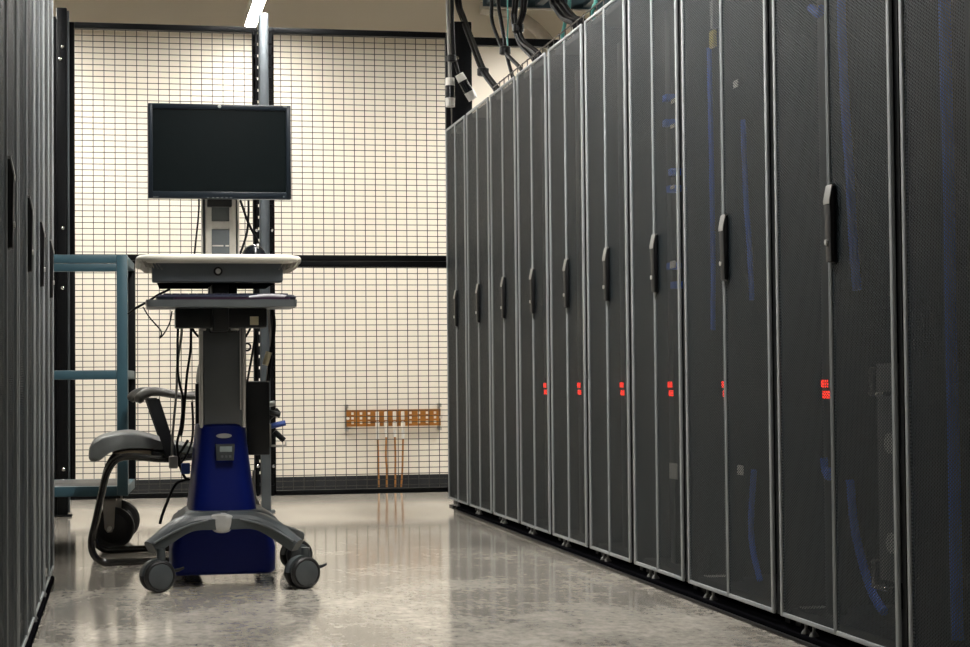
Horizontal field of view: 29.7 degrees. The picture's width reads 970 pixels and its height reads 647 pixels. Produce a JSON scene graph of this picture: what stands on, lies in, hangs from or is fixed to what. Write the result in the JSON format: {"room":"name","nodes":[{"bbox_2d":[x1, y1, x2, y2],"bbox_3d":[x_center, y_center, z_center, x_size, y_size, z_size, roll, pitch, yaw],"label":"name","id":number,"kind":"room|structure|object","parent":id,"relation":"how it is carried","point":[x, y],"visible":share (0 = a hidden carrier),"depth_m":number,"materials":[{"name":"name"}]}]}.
{"room":"server room","nodes":[
{"label":"server room","id":0,"kind":"room"},
{"bbox_2d":[53,0,600,479],"bbox_3d":[-1.498,-0.707,11.405,7.100,3.500,0.100,0,-2,-11],"label":"wall","id":1,"kind":"structure","parent":0,"point":[381,15],"depth_m":11.44,"materials":[{"name":"beige paint"}]},
{"bbox_2d":[130,474,447,492],"bbox_3d":[-1.471,0.996,11.299,6.900,0.088,0.008,0,-2,-11],"label":"baseboard","id":2,"kind":"structure","parent":1,"relation":"attached to","point":[309,481],"depth_m":11.40,"materials":[{"name":"black rubber"}]},
{"bbox_2d":[345,403,442,430],"bbox_3d":[-0.571,0.587,11.464,0.611,0.167,0.061,0,-2,-11],"label":"bar","id":3,"kind":"object","parent":1,"relation":"attached to","point":[414,414],"visible":0.8,"depth_m":11.45,"materials":[{"name":"orange metal"}]},
{"bbox_2d":[375,412,379,486],"bbox_3d":[-0.669,0.785,11.418,0.029,0.471,0.052,0,-2,-11],"label":"ground wire","id":4,"kind":"object","parent":3,"relation":"hanging from","point":[376,412],"visible":0.61,"depth_m":11.40,"materials":[{"name":"orange metal"}]},
{"bbox_2d":[384,411,387,486],"bbox_3d":[-0.618,0.785,11.428,0.026,0.472,0.052,0,-2,-11],"label":"ground wire","id":5,"kind":"object","parent":3,"relation":"hanging from","point":[385,412],"visible":0.74,"depth_m":11.41,"materials":[{"name":"orange metal"}]},
{"bbox_2d":[393,411,396,486],"bbox_3d":[-0.564,0.785,11.439,0.026,0.473,0.052,0,-2,-11],"label":"ground wire","id":6,"kind":"object","parent":3,"relation":"hanging from","point":[394,412],"visible":0.89,"depth_m":11.42,"materials":[{"name":"orange metal"}]},
{"bbox_2d":[400,411,404,486],"bbox_3d":[-0.515,0.786,11.448,0.029,0.474,0.052,0,-2,-11],"label":"ground wire","id":7,"kind":"object","parent":3,"relation":"hanging from","point":[402,412],"visible":0.93,"depth_m":11.43,"materials":[{"name":"orange metal"}]},
{"bbox_2d":[479,2,554,50],"bbox_3d":[0.247,-1.813,11.694,0.573,0.464,0.080,0,-2,-11],"label":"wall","id":8,"kind":"structure","parent":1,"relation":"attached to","point":[530,24],"depth_m":11.67,"materials":[{"name":"beige paint"}]},
{"bbox_2d":[32,492,806,646],"bbox_3d":[-0.151,0.872,4.633,7.100,0.100,13.800,0,-2,-11],"label":"floor","id":9,"kind":"structure","parent":0,"point":[401,569],"depth_m":5.80,"materials":[{"name":"concrete"}]},
{"bbox_2d":[0,0,17,646],"bbox_3d":[-1.484,-0.215,3.646,1.064,1.994,0.797,0,-2,-11],"label":"rack","id":10,"kind":"object","parent":9,"relation":"on","point":[8,8],"visible":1,"depth_m":3.86,"materials":[{"name":"grey metal"}]},
{"bbox_2d":[17,0,34,646],"bbox_3d":[-1.640,-0.189,4.433,1.064,1.994,0.797,0,-2,-11],"label":"rack","id":11,"kind":"object","parent":9,"relation":"on","point":[25,8],"visible":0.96,"depth_m":4.54,"materials":[{"name":"grey metal"}]},
{"bbox_2d":[20,576,53,646],"bbox_3d":[-1.697,0.828,4.694,1.049,0.022,3.009,0,-2,-11],"label":"plinth","id":12,"kind":"object","parent":9,"relation":"on","point":[29,643],"visible":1,"depth_m":5.18,"materials":[{"name":"black metal"}]},
{"bbox_2d":[29,0,45,621],"bbox_3d":[-1.776,-0.167,5.121,1.064,1.994,0.594,0,-2,-11],"label":"rack","id":13,"kind":"object","parent":9,"relation":"on","point":[40,234],"visible":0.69,"depth_m":5.22,"materials":[{"name":"grey metal"}]},
{"bbox_2d":[43,0,53,596],"bbox_3d":[-1.913,-0.144,5.809,1.064,1.994,0.797,0,-2,-11],"label":"rack","id":14,"kind":"object","parent":9,"relation":"on","point":[47,4],"visible":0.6,"depth_m":5.92,"materials":[{"name":"grey metal"}]},
{"bbox_2d":[50,8,72,516],"bbox_3d":[-2.185,-0.319,9.412,0.119,2.613,0.115,0,-2,-11],"label":"fence post","id":15,"kind":"object","parent":9,"relation":"on","point":[61,124],"visible":0.76,"depth_m":9.39,"materials":[{"name":"black metal"}]},
{"bbox_2d":[69,22,257,260],"bbox_3d":[-1.672,-0.944,9.552,0.965,1.232,0.036,0,-2,-11],"label":"fence panel","id":16,"kind":"object","parent":15,"relation":"attached to","point":[73,26],"visible":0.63,"depth_m":9.52,"materials":[{"name":"black metal"}]},
{"bbox_2d":[70,260,259,499],"bbox_3d":[-1.660,0.289,9.514,0.965,1.231,0.036,0,-2,-11],"label":"fence panel","id":17,"kind":"object","parent":15,"relation":"attached to","point":[73,408],"visible":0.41,"depth_m":9.46,"materials":[{"name":"black metal"}]},
{"bbox_2d":[54,255,139,546],"bbox_3d":[-1.787,0.331,7.691,0.640,1.201,0.600,0,-2,-8],"label":"trolley","id":18,"kind":"object","parent":9,"relation":"on","point":[119,521],"visible":0.66,"depth_m":7.46,"materials":[{"name":"teal metal"}]},
{"bbox_2d":[88,364,198,565],"bbox_3d":[-1.261,0.503,7.108,0.540,0.814,0.600,0,-2,-11],"label":"office chair","id":19,"kind":"object","parent":9,"relation":"on","point":[128,444],"visible":0.67,"depth_m":6.83,"materials":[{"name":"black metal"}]},
{"bbox_2d":[135,199,326,592],"bbox_3d":[-0.880,0.202,6.288,0.634,1.355,0.737,0,-2,-11],"label":"cart","id":20,"kind":"object","parent":9,"relation":"on","point":[221,529],"visible":0.97,"depth_m":6.12,"materials":[{"name":"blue plastic"}]},
{"bbox_2d":[128,288,169,314],"bbox_3d":[-1.120,-0.074,6.104,0.142,0.090,0.008,0,-2,-11],"label":"loose cable","id":21,"kind":"object","parent":20,"relation":"attached to","point":[168,289],"visible":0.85,"depth_m":6.10,"materials":[{"name":"black rubber"}]},
{"bbox_2d":[142,307,172,337],"bbox_3d":[-1.074,-0.003,6.009,0.098,0.105,0.004,0,-2,-11],"label":"loose cable","id":22,"kind":"object","parent":20,"relation":"hanging from","point":[161,335],"visible":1,"depth_m":6.01,"materials":[{"name":"black plastic"}]},
{"bbox_2d":[159,478,187,523],"bbox_3d":[-1.074,0.612,6.315,0.103,0.159,0.010,0,-2,-11],"label":"loose cable","id":23,"kind":"object","parent":20,"relation":"attached to","point":[181,480],"visible":1,"depth_m":6.31,"materials":[{"name":"black rubber"}]},
{"bbox_2d":[171,329,182,455],"bbox_3d":[-1.071,0.234,6.369,0.045,0.452,0.009,0,-2,-11],"label":"loose cable","id":24,"kind":"object","parent":20,"relation":"hanging from","point":[181,330],"visible":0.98,"depth_m":6.36,"materials":[{"name":"black plastic"}]},
{"bbox_2d":[169,456,189,473],"bbox_3d":[-1.055,0.489,6.326,0.072,0.062,0.035,0,-2,-11],"label":"plug","id":25,"kind":"object","parent":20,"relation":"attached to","point":[173,460],"visible":1,"depth_m":6.31,"materials":[{"name":"blue plastic"}]},
{"bbox_2d":[176,329,183,461],"bbox_3d":[-1.055,0.244,6.331,0.030,0.471,0.009,0,-2,-11],"label":"loose cable","id":26,"kind":"object","parent":20,"relation":"hanging from","point":[177,334],"visible":0.95,"depth_m":6.33,"materials":[{"name":"black rubber"}]},
{"bbox_2d":[177,440,189,480],"bbox_3d":[-1.041,0.473,6.326,0.048,0.145,0.010,0,-2,-11],"label":"loose cable","id":27,"kind":"object","parent":20,"relation":"hanging from","point":[186,441],"visible":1,"depth_m":6.32,"materials":[{"name":"black rubber"}]},
{"bbox_2d":[178,402,193,465],"bbox_3d":[-1.035,0.383,6.331,0.059,0.223,0.008,0,-2,-11],"label":"loose cable","id":28,"kind":"object","parent":20,"relation":"attached to","point":[192,407],"visible":1,"depth_m":6.33,"materials":[{"name":"black rubber"}]},
{"bbox_2d":[180,329,191,435],"bbox_3d":[-1.034,0.199,6.337,0.044,0.381,0.009,0,-2,-11],"label":"loose cable","id":29,"kind":"object","parent":20,"relation":"hanging from","point":[190,345],"visible":0.98,"depth_m":6.33,"materials":[{"name":"black rubber"}]},
{"bbox_2d":[194,199,199,253],"bbox_3d":[-1.001,-0.337,6.361,0.023,0.192,0.006,0,-2,-11],"label":"loose cable","id":30,"kind":"object","parent":20,"relation":"on","point":[198,199],"visible":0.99,"depth_m":6.36,"materials":[{"name":"black rubber"}]},
{"bbox_2d":[148,103,290,206],"bbox_3d":[-0.905,-0.571,6.248,0.479,0.343,0.091,0,-2,-11],"label":"monitor","id":31,"kind":"object","parent":20,"relation":"attached to","point":[220,154],"visible":1,"depth_m":6.21,"materials":[{"name":"black plastic"}]},
{"bbox_2d":[174,284,266,331],"bbox_3d":[-0.884,-0.052,6.125,0.300,0.159,0.150,0,-2,-11],"label":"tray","id":32,"kind":"object","parent":20,"relation":"on","point":[203,319],"depth_m":6.06,"materials":[{"name":"black plastic"}]},
{"bbox_2d":[145,299,296,309],"bbox_3d":[-0.877,-0.062,6.062,0.486,0.023,0.267,0,-2,-11],"label":"keyboard tray","id":33,"kind":"object","parent":20,"relation":"on","point":[177,304],"depth_m":5.95,"materials":[{"name":"grey plastic"}]},
{"bbox_2d":[155,293,295,299],"bbox_3d":[-0.853,-0.087,6.027,0.453,0.028,0.177,0,-2,-11],"label":"keyboard","id":34,"kind":"object","parent":20,"relation":"on","point":[166,296],"visible":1,"depth_m":5.96,"materials":[{"name":"black plastic"}]},
{"bbox_2d":[195,381,285,454],"bbox_3d":[-0.882,0.337,6.574,0.321,0.260,0.305,0,-2,-11],"label":"computer","id":35,"kind":"object","parent":20,"relation":"attached to","point":[258,427],"visible":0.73,"depth_m":6.44,"materials":[{"name":"black plastic"}]},
{"bbox_2d":[240,200,249,253],"bbox_3d":[-0.840,-0.336,6.393,0.038,0.190,0.008,0,-2,-11],"label":"loose cable","id":36,"kind":"object","parent":20,"relation":"on","point":[248,201],"visible":0.98,"depth_m":6.39,"materials":[{"name":"black rubber"}]},
{"bbox_2d":[245,343,251,350],"bbox_3d":[-0.834,0.082,6.421,0.032,0.032,0.007,0,-2,-11],"label":"ring hook","id":37,"kind":"object","parent":20,"relation":"attached to","point":[249,344],"visible":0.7,"depth_m":6.42,"materials":[{"name":"silver metal"}]},
{"bbox_2d":[239,200,259,244],"bbox_3d":[-0.822,-0.353,6.397,0.073,0.160,0.009,0,-2,-11],"label":"loose cable","id":38,"kind":"object","parent":20,"relation":"hanging from","point":[240,201],"visible":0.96,"depth_m":6.39,"materials":[{"name":"black rubber"}]},
{"bbox_2d":[246,328,256,382],"bbox_3d":[-0.814,0.112,6.383,0.040,0.193,0.008,0,-2,-11],"label":"loose cable","id":39,"kind":"object","parent":20,"relation":"hanging from","point":[255,331],"visible":0.99,"depth_m":6.38,"materials":[{"name":"black rubber"}]},
{"bbox_2d":[242,244,265,253],"bbox_3d":[-0.769,-0.243,6.098,0.080,0.040,0.110,0,-2,-11],"label":"computer mouse","id":40,"kind":"object","parent":20,"relation":"on","point":[251,249],"visible":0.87,"depth_m":6.06,"materials":[{"name":"black plastic"}]},
{"bbox_2d":[252,470,259,504],"bbox_3d":[-0.798,0.590,6.452,0.045,0.149,0.011,0,-2,-11],"label":"loose cable","id":41,"kind":"object","parent":20,"relation":"on","point":[253,471],"visible":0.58,"depth_m":6.45,"materials":[{"name":"grey plastic"}]},
{"bbox_2d":[266,310,271,381],"bbox_3d":[-0.754,0.077,6.396,0.024,0.256,0.010,0,-2,-11],"label":"loose cable","id":42,"kind":"object","parent":20,"relation":"hanging from","point":[268,311],"visible":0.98,"depth_m":6.39,"materials":[{"name":"black plastic"}]},
{"bbox_2d":[267,310,275,380],"bbox_3d":[-0.748,0.073,6.398,0.036,0.256,0.014,0,-2,-11],"label":"loose cable","id":43,"kind":"object","parent":20,"relation":"hanging from","point":[273,317],"visible":0.97,"depth_m":6.39,"materials":[{"name":"black rubber"}]},
{"bbox_2d":[262,351,271,365],"bbox_3d":[-0.759,0.122,6.373,0.034,0.051,0.022,0,-2,-11],"label":"label","id":44,"kind":"object","parent":43,"relation":"attached to","point":[267,356],"visible":1,"depth_m":6.37,"materials":[{"name":"beige paper"}]},
{"bbox_2d":[253,13,275,511],"bbox_3d":[-1.155,-0.324,9.604,0.107,2.615,0.100,0,-2,-11],"label":"fence post","id":45,"kind":"object","parent":9,"relation":"on","point":[263,36],"depth_m":9.59,"materials":[{"name":"metal"}]},
{"bbox_2d":[270,261,447,495],"bbox_3d":[-0.650,0.286,9.714,0.973,1.231,0.036,0,-2,-11],"label":"fence panel","id":46,"kind":"object","parent":45,"relation":"attached to","point":[304,264],"visible":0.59,"depth_m":9.71,"materials":[{"name":"black metal"}]},
{"bbox_2d":[268,27,450,261],"bbox_3d":[-0.662,-0.947,9.752,0.973,1.232,0.036,0,-2,-11],"label":"fence panel","id":47,"kind":"object","parent":45,"relation":"attached to","point":[301,32],"visible":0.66,"depth_m":9.75,"materials":[{"name":"black metal"}]},
{"bbox_2d":[449,21,471,507],"bbox_3d":[-0.121,-0.322,9.860,0.149,2.609,0.120,0,-2,-11],"label":"fence post","id":48,"kind":"object","parent":9,"relation":"on","point":[463,106],"visible":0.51,"depth_m":9.85,"materials":[{"name":"black metal"}]},
{"bbox_2d":[474,37,561,48],"bbox_3d":[0.562,-1.524,10.019,1.300,0.042,0.050,0,-2,-11],"label":"header rail","id":49,"kind":"object","parent":48,"relation":"attached to","point":[480,41],"visible":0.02,"depth_m":9.91,"materials":[{"name":"black metal"}]},
{"bbox_2d":[445,115,476,510],"bbox_3d":[0.357,-0.049,9.588,1.064,1.994,0.594,0,-2,-11],"label":"rack","id":50,"kind":"object","parent":9,"relation":"on","point":[455,139],"visible":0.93,"depth_m":9.54,"materials":[{"name":"grey metal"}]},
{"bbox_2d":[466,97,501,518],"bbox_3d":[0.474,-0.068,8.999,1.064,1.994,0.594,0,-2,-11],"label":"rack","id":51,"kind":"object","parent":9,"relation":"on","point":[478,122],"visible":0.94,"depth_m":8.96,"materials":[{"name":"grey metal"}]},
{"bbox_2d":[489,76,529,528],"bbox_3d":[0.590,-0.088,8.411,1.064,1.994,0.594,0,-2,-11],"label":"rack","id":52,"kind":"object","parent":9,"relation":"on","point":[503,104],"visible":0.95,"depth_m":8.37,"materials":[{"name":"grey metal"}]},
{"bbox_2d":[516,51,562,540],"bbox_3d":[0.707,-0.107,7.823,1.064,1.994,0.594,0,-2,-11],"label":"rack","id":53,"kind":"object","parent":9,"relation":"on","point":[530,85],"depth_m":7.78,"materials":[{"name":"grey metal"}]},
{"bbox_2d":[548,23,600,554],"bbox_3d":[0.823,-0.126,7.235,1.064,1.994,0.594,0,-2,-11],"label":"rack","id":54,"kind":"object","parent":9,"relation":"on","point":[567,59],"depth_m":7.18,"materials":[{"name":"grey metal"}]},
{"bbox_2d":[584,0,645,570],"bbox_3d":[0.940,-0.145,6.646,1.064,1.994,0.594,0,-2,-11],"label":"rack","id":55,"kind":"object","parent":9,"relation":"on","point":[602,35],"depth_m":6.59,"materials":[{"name":"grey metal"}]},
{"bbox_2d":[455,507,867,646],"bbox_3d":[0.980,0.858,6.473,1.060,0.022,6.330,0,-2,-11],"label":"plinth","id":56,"kind":"object","parent":9,"relation":"on","point":[774,623],"visible":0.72,"depth_m":5.73,"materials":[{"name":"black metal"}]},
{"bbox_2d":[628,0,700,589],"bbox_3d":[1.056,-0.164,6.058,1.064,1.994,0.594,0,-2,-11],"label":"rack","id":57,"kind":"object","parent":9,"relation":"on","point":[649,228],"depth_m":6.00,"materials":[{"name":"grey metal"}]},
{"bbox_2d":[669,463,677,478],"bbox_3d":[0.604,0.473,5.874,0.003,0.050,0.080,0,-2,-11],"label":"label","id":58,"kind":"object","parent":57,"relation":"in","point":[669,463],"visible":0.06,"depth_m":5.87,"materials":[{"name":"white plastic"}]},
{"bbox_2d":[681,0,795,623],"bbox_3d":[1.193,-0.187,5.370,1.064,1.994,0.797,0,-2,-11],"label":"rack","id":59,"kind":"object","parent":9,"relation":"on","point":[707,444],"depth_m":5.33,"materials":[{"name":"grey metal"}]},
{"bbox_2d":[706,48,715,329],"bbox_3d":[0.688,-0.410,5.560,0.016,0.860,0.029,0,-2,-11],"label":"cable","id":60,"kind":"object","parent":59,"relation":"in","point":[706,48],"visible":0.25,"depth_m":5.55,"materials":[{"name":"blue plastic"}]},
{"bbox_2d":[709,30,716,48],"bbox_3d":[0.688,-0.859,5.530,0.012,0.052,0.040,0,-2,-11],"label":"label","id":61,"kind":"object","parent":59,"relation":"in","point":[711,30],"visible":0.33,"depth_m":5.51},
{"bbox_2d":[710,0,718,28],"bbox_3d":[0.694,-0.935,5.545,0.020,0.085,0.028,0,-2,-11],"label":"cable","id":62,"kind":"object","parent":59,"relation":"in","point":[716,0],"visible":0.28,"depth_m":5.53,"materials":[{"name":"grey plastic"}]},
{"bbox_2d":[741,122,753,299],"bbox_3d":[0.751,-0.326,5.241,0.016,0.523,0.072,0,-2,-11],"label":"cable","id":63,"kind":"object","parent":59,"relation":"in","point":[750,261],"visible":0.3,"depth_m":5.24,"materials":[{"name":"blue plastic"}]},
{"bbox_2d":[748,469,762,580],"bbox_3d":[0.765,0.570,5.187,0.018,0.314,0.086,0,-2,-11],"label":"cable","id":64,"kind":"object","parent":59,"relation":"in","point":[753,479],"visible":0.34,"depth_m":5.20,"materials":[{"name":"blue plastic"}]},
{"bbox_2d":[772,0,908,646],"bbox_3d":[1.349,-0.213,4.582,1.064,1.994,0.797,0,-2,-11],"label":"rack","id":65,"kind":"object","parent":9,"relation":"on","point":[872,317],"depth_m":4.53,"materials":[{"name":"grey metal"}]},
{"bbox_2d":[493,0,603,91],"bbox_3d":[0.561,-1.173,6.652,0.206,0.064,4.350,0,-2,-11],"label":"wire basket","id":66,"kind":"object","parent":65,"relation":"on","point":[596,5],"visible":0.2,"depth_m":7.57,"materials":[{"name":"grey metal"}]},
{"bbox_2d":[807,4,822,17],"bbox_3d":[0.853,-0.807,4.716,0.022,0.046,0.086,0,-2,-11],"label":"cable","id":67,"kind":"object","parent":65,"relation":"in","point":[810,4],"visible":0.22,"depth_m":4.70,"materials":[{"name":"blue plastic"}]},
{"bbox_2d":[820,458,829,479],"bbox_3d":[0.870,0.370,4.650,0.020,0.058,0.070,0,-2,-11],"label":"cable","id":68,"kind":"object","parent":65,"relation":"in","point":[821,458],"visible":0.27,"depth_m":4.66,"materials":[{"name":"blue plastic"}]},
{"bbox_2d":[837,0,860,290],"bbox_3d":[0.896,-0.442,4.509,0.024,0.728,0.096,0,-2,-11],"label":"cable","id":69,"kind":"object","parent":65,"relation":"in","point":[838,0],"visible":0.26,"depth_m":4.51,"materials":[{"name":"blue plastic"}]},
{"bbox_2d":[847,479,887,615],"bbox_3d":[0.918,0.536,4.412,0.022,0.312,0.209,0,-2,-11],"label":"cable","id":70,"kind":"object","parent":65,"relation":"in","point":[853,479],"visible":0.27,"depth_m":4.45,"materials":[{"name":"blue plastic"}]},
{"bbox_2d":[868,363,901,591],"bbox_3d":[0.959,0.357,4.272,0.092,0.526,0.106,0,-2,-11],"label":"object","id":71,"kind":"object","parent":65,"relation":"in","point":[897,363],"visible":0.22,"depth_m":4.26,"materials":[{"name":"black metal"}]},
{"bbox_2d":[898,0,969,646],"bbox_3d":[1.505,-0.238,3.795,1.064,1.994,0.797,0,-2,-11],"label":"rack","id":72,"kind":"object","parent":9,"relation":"on","point":[922,148],"visible":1,"depth_m":3.97,"materials":[{"name":"grey metal"}]},
{"bbox_2d":[938,0,963,640],"bbox_3d":[1.006,-0.013,3.957,0.028,1.384,0.043,0,-2,-11],"label":"cable","id":73,"kind":"object","parent":72,"relation":"in","point":[943,0],"visible":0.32,"depth_m":3.95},
{"bbox_3d":[-0.184,-2.726,4.744,7.100,0.100,13.800,0,-2,-11],"label":"ceiling","id":74,"kind":"structure","parent":0,"visible":0},
{"bbox_2d":[244,0,265,26],"bbox_3d":[-1.200,-2.168,9.992,0.072,0.672,2.420,0,-2,-11],"label":"strip light","id":75,"kind":"object","parent":74,"relation":"hanging from","point":[254,7],"visible":0.94,"depth_m":10.78,"materials":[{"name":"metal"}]},
{"bbox_2d":[445,0,454,107],"bbox_3d":[-0.186,-1.825,9.508,0.052,1.406,0.052,0,-2,-11],"label":"cable","id":76,"kind":"object","parent":74,"relation":"hanging from","point":[449,82],"visible":1,"depth_m":9.48,"materials":[{"name":"white plastic"}]},
{"bbox_2d":[447,54,455,62],"bbox_3d":[-0.174,-1.374,9.496,0.052,0.036,0.052,0,-2,-11],"label":"cable tie","id":77,"kind":"object","parent":76,"relation":"attached to","point":[451,57],"visible":1,"depth_m":9.48,"materials":[{"name":"black plastic"}]},
{"bbox_2d":[450,0,476,101],"bbox_3d":[-0.115,-1.839,9.523,0.137,1.377,0.052,0,-2,-11],"label":"cable","id":78,"kind":"object","parent":74,"relation":"hanging from","point":[461,78],"visible":1,"depth_m":9.49,"materials":[{"name":"black plastic"}]},
{"bbox_2d":[455,0,500,91],"bbox_3d":[-0.052,-1.802,9.585,0.063,1.449,1.181,0,-2,-11],"label":"cable bundle","id":79,"kind":"object","parent":74,"relation":"hanging from","point":[482,71],"visible":0.8,"depth_m":9.58,"materials":[{"name":"black rubber"}]},
{"bbox_2d":[490,0,523,81],"bbox_3d":[0.098,-1.832,8.824,0.055,1.438,0.724,0,-2,-11],"label":"cable bundle","id":80,"kind":"object","parent":74,"relation":"hanging from","point":[505,50],"visible":0.81,"depth_m":8.86,"materials":[{"name":"black rubber"}]},
{"bbox_2d":[507,0,508,45],"bbox_3d":[0.124,-1.875,9.095,0.029,1.336,0.093,0,-2,-11],"label":"cable","id":81,"kind":"object","parent":74,"relation":"hanging from","point":[507,0],"visible":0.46,"depth_m":9.11,"materials":[{"name":"teal plastic"}]},
{"bbox_2d":[511,0,541,65],"bbox_3d":[0.184,-1.849,8.390,0.057,1.434,0.550,0,-2,-11],"label":"cable bundle","id":82,"kind":"object","parent":74,"relation":"hanging from","point":[517,24],"visible":0.82,"depth_m":8.46,"materials":[{"name":"black rubber"}]},
{"bbox_2d":[480,0,616,11],"bbox_3d":[0.556,-2.098,9.519,1.112,0.876,0.416,0,-2,-11],"label":"cable tray","id":83,"kind":"object","parent":74,"relation":"hanging from","point":[576,5],"visible":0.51,"depth_m":9.64,"materials":[{"name":"teal metal"}]},
{"bbox_2d":[560,0,570,38],"bbox_3d":[0.353,-1.891,7.937,0.037,1.379,0.156,0,-2,-11],"label":"cable","id":84,"kind":"object","parent":74,"relation":"hanging from","point":[569,1],"visible":0.34,"depth_m":7.94,"materials":[{"name":"teal plastic"}]},
{"bbox_2d":[549,0,585,34],"bbox_3d":[0.335,-1.871,7.657,0.073,1.437,0.552,0,-2,-11],"label":"cable bundle","id":85,"kind":"object","parent":74,"relation":"hanging from","point":[561,9],"visible":0.74,"depth_m":7.62,"materials":[{"name":"black rubber"}]},
{"bbox_2d":[591,0,597,19],"bbox_3d":[0.446,-1.909,7.468,0.037,1.376,0.089,0,-2,-11],"label":"cable","id":86,"kind":"object","parent":74,"relation":"hanging from","point":[595,1],"visible":0.43,"depth_m":7.45,"materials":[{"name":"teal plastic"}]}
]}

